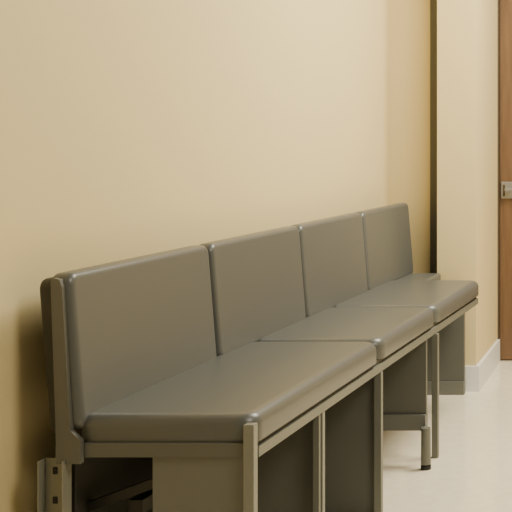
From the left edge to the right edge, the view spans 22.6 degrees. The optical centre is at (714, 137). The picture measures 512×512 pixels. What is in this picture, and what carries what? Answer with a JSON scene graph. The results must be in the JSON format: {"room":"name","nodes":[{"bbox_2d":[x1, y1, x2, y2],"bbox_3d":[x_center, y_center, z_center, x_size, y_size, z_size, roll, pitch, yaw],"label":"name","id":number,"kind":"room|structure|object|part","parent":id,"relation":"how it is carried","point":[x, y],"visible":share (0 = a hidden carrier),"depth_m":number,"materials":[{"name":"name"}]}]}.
{"room":"hospital interior","nodes":[
{"label":"hospital interior","id":0,"kind":"room"},
{"bbox_2d":[0,0,387,511],"bbox_3d":[-1.440,-0.260,1.570,0.120,2.600,6.140,0,0,0],"label":"wall","id":1,"kind":"structure","parent":0,"point":[129,128],"depth_m":2.72,"materials":[{"name":"paint"}]},
{"bbox_2d":[388,0,429,272],"bbox_3d":[-1.260,-0.260,4.700,0.480,2.600,0.120,0,0,0],"label":"wall","id":2,"kind":"structure","parent":0,"point":[408,20],"depth_m":4.64,"materials":[{"name":"paint"}]},
{"bbox_2d":[430,0,436,272],"bbox_3d":[-1.184,-0.260,4.633,0.028,2.600,0.014,0,0,0],"label":"trim","id":3,"kind":"structure","parent":2,"relation":"attached to","point":[433,3],"depth_m":4.63,"materials":[{"name":"metal"}]},
{"bbox_2d":[383,360,511,511],"bbox_3d":[0.500,1.090,2.250,4.200,0.100,7.500,0,0,0],"label":"floor","id":4,"kind":"structure","parent":0,"point":[472,470],"depth_m":3.57,"materials":[{"name":"tile"}]},
{"bbox_2d":[37,203,478,511],"bbox_3d":[-1.107,0.652,3.333,0.432,0.775,2.397,0,0,0],"label":"bench","id":5,"kind":"object","parent":4,"relation":"on","point":[268,370],"visible":1,"depth_m":2.57,"materials":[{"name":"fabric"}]},
{"bbox_3d":[-1.265,0.454,2.148,0.058,0.362,0.012,0,0,0],"label":"plate","id":6,"kind":"part","parent":5,"relation":"part of","materials":[{"name":"grey metal"}]},
{"bbox_3d":[-1.279,0.815,3.320,0.012,0.390,2.260,0,0,0],"label":"panel","id":7,"kind":"part","parent":5,"relation":"part of","materials":[{"name":"plastic"}]},
{"bbox_3d":[-1.270,0.421,2.450,0.065,0.313,0.595,0,0,0],"label":"backrest","id":8,"kind":"part","parent":5,"relation":"part of","materials":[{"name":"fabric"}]},
{"bbox_3d":[-1.185,0.755,2.855,0.030,0.030,1.210,0,0,0],"label":"rail","id":9,"kind":"part","parent":5,"relation":"part of","materials":[{"name":"metal"}]},
{"bbox_3d":[-1.012,0.825,2.168,0.185,0.430,0.016,0,0,0],"label":"leg panel","id":10,"kind":"part","parent":5,"relation":"part of","materials":[{"name":"metal"}]},
{"bbox_2d":[81,342,375,442],"bbox_3d":[-1.083,0.574,2.563,0.359,0.058,0.806,0,0,0],"label":"seat cushion","id":11,"kind":"object","parent":5,"relation":"on","point":[236,392],"depth_m":2.36,"materials":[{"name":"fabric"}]},
{"bbox_3d":[-0.910,0.800,2.156,0.021,0.480,0.020,0,0,0],"label":"leg post","id":12,"kind":"part","parent":5,"relation":"part of","materials":[{"name":"metal"}]},
{"bbox_3d":[-1.270,0.413,3.047,0.063,0.297,0.587,0,0,0],"label":"backrest","id":13,"kind":"part","parent":5,"relation":"part of","materials":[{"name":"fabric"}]},
{"bbox_3d":[-1.085,0.840,2.576,0.310,0.400,0.013,0,0,0],"label":"leg panel","id":14,"kind":"part","parent":5,"relation":"part of","materials":[{"name":"grey metal"}]},
{"bbox_3d":[-0.920,0.838,2.541,0.015,0.404,0.011,0,0,0],"label":"leg post","id":15,"kind":"part","parent":5,"relation":"part of","materials":[{"name":"metal"}]},
{"bbox_3d":[-0.918,0.838,2.560,0.016,0.404,0.016,0,0,0],"label":"leg post","id":16,"kind":"part","parent":5,"relation":"part of","materials":[{"name":"metal"}]},
{"bbox_3d":[-1.270,0.413,3.642,0.063,0.297,0.587,0,0,0],"label":"backrest","id":17,"kind":"part","parent":5,"relation":"part of","materials":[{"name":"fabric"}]},
{"bbox_2d":[259,307,432,359],"bbox_3d":[-1.083,0.574,3.269,0.359,0.058,0.581,0,0,0],"label":"seat cushion","id":18,"kind":"object","parent":5,"relation":"on","point":[392,330],"depth_m":3.20,"materials":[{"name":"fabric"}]},
{"bbox_3d":[-1.085,0.840,3.011,0.310,0.400,0.014,0,0,0],"label":"leg panel","id":19,"kind":"part","parent":5,"relation":"part of","materials":[{"name":"grey metal"}]},
{"bbox_3d":[-0.920,0.625,3.205,0.024,0.022,2.030,0,0,0],"label":"rail","id":20,"kind":"part","parent":5,"relation":"part of","materials":[{"name":"paint"}]},
{"bbox_3d":[-0.916,0.838,2.994,0.020,0.404,0.018,0,0,0],"label":"leg post","id":21,"kind":"part","parent":5,"relation":"part of","materials":[{"name":"metal"}]},
{"bbox_3d":[-1.270,0.413,4.236,0.063,0.297,0.587,0,0,0],"label":"backrest","id":22,"kind":"part","parent":5,"relation":"part of","materials":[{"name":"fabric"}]},
{"bbox_3d":[-1.077,0.760,3.493,0.325,0.240,0.015,0,0,0],"label":"hanging panel","id":23,"kind":"part","parent":5,"relation":"part of","materials":[{"name":"grey metal"}]},
{"bbox_3d":[-1.077,0.900,3.490,0.325,0.050,0.030,0,0,0],"label":"cross rail","id":24,"kind":"part","parent":5,"relation":"part of","materials":[{"name":"metal"}]},
{"bbox_2d":[335,280,478,322],"bbox_3d":[-1.083,0.574,3.904,0.359,0.058,0.662,0,0,0],"label":"seat cushion","id":25,"kind":"object","parent":5,"relation":"on","point":[446,299],"depth_m":3.84,"materials":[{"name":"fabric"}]},
{"bbox_3d":[-0.910,0.838,3.580,0.020,0.404,0.020,0,0,0],"label":"leg post","id":26,"kind":"part","parent":5,"relation":"part of","materials":[{"name":"metal"}]},
{"bbox_3d":[-1.133,0.789,4.465,0.234,0.392,0.020,0,0,0],"label":"leg panel","id":27,"kind":"part","parent":5,"relation":"part of","materials":[{"name":"grey metal"}]},
{"bbox_3d":[-1.133,1.012,4.465,0.234,0.055,0.030,0,0,0],"label":"kick plate","id":28,"kind":"part","parent":5,"relation":"part of","materials":[{"name":"metal"}]},
{"bbox_2d":[437,0,497,365],"bbox_3d":[-1.062,-0.260,4.825,0.160,2.600,0.610,0,0,0],"label":"wall pillar","id":29,"kind":"structure","parent":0,"point":[467,30],"depth_m":4.52,"materials":[{"name":"paint"}]},
{"bbox_2d":[465,339,499,391],"bbox_3d":[-1.054,0.988,4.813,0.176,0.104,0.614,0,0,0],"label":"baseboard","id":30,"kind":"structure","parent":29,"relation":"attached to","point":[476,376],"depth_m":4.59,"materials":[{"name":"plastic"}]},
{"bbox_3d":[0.729,-0.260,5.245,3.742,2.600,0.110,0,0,0],"label":"wall","id":31,"kind":"structure","parent":0,"visible":0},
{"bbox_2d":[498,0,499,338],"bbox_3d":[-1.008,0.010,5.152,0.008,2.060,0.075,0,0,0],"label":"trim","id":32,"kind":"structure","parent":31,"relation":"attached to","point":[498,0],"depth_m":5.12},
{"bbox_2d":[500,0,511,359],"bbox_3d":[-0.526,0.012,5.131,0.953,2.044,0.087,0,0,0],"label":"door","id":33,"kind":"structure","parent":31,"relation":"in","point":[505,5],"depth_m":5.14,"materials":[{"name":"brown wood"}]},
{"bbox_3d":[-0.969,0.243,5.131,0.058,0.079,0.009,0,0,0],"label":"handle plate","id":34,"kind":"part","parent":33,"relation":"part of","materials":[{"name":"metal"}]},
{"bbox_3d":[-0.917,0.240,5.109,0.114,0.024,0.042,0,0,0],"label":"handle","id":35,"kind":"part","parent":33,"relation":"part of","materials":[{"name":"metal"}]}
]}

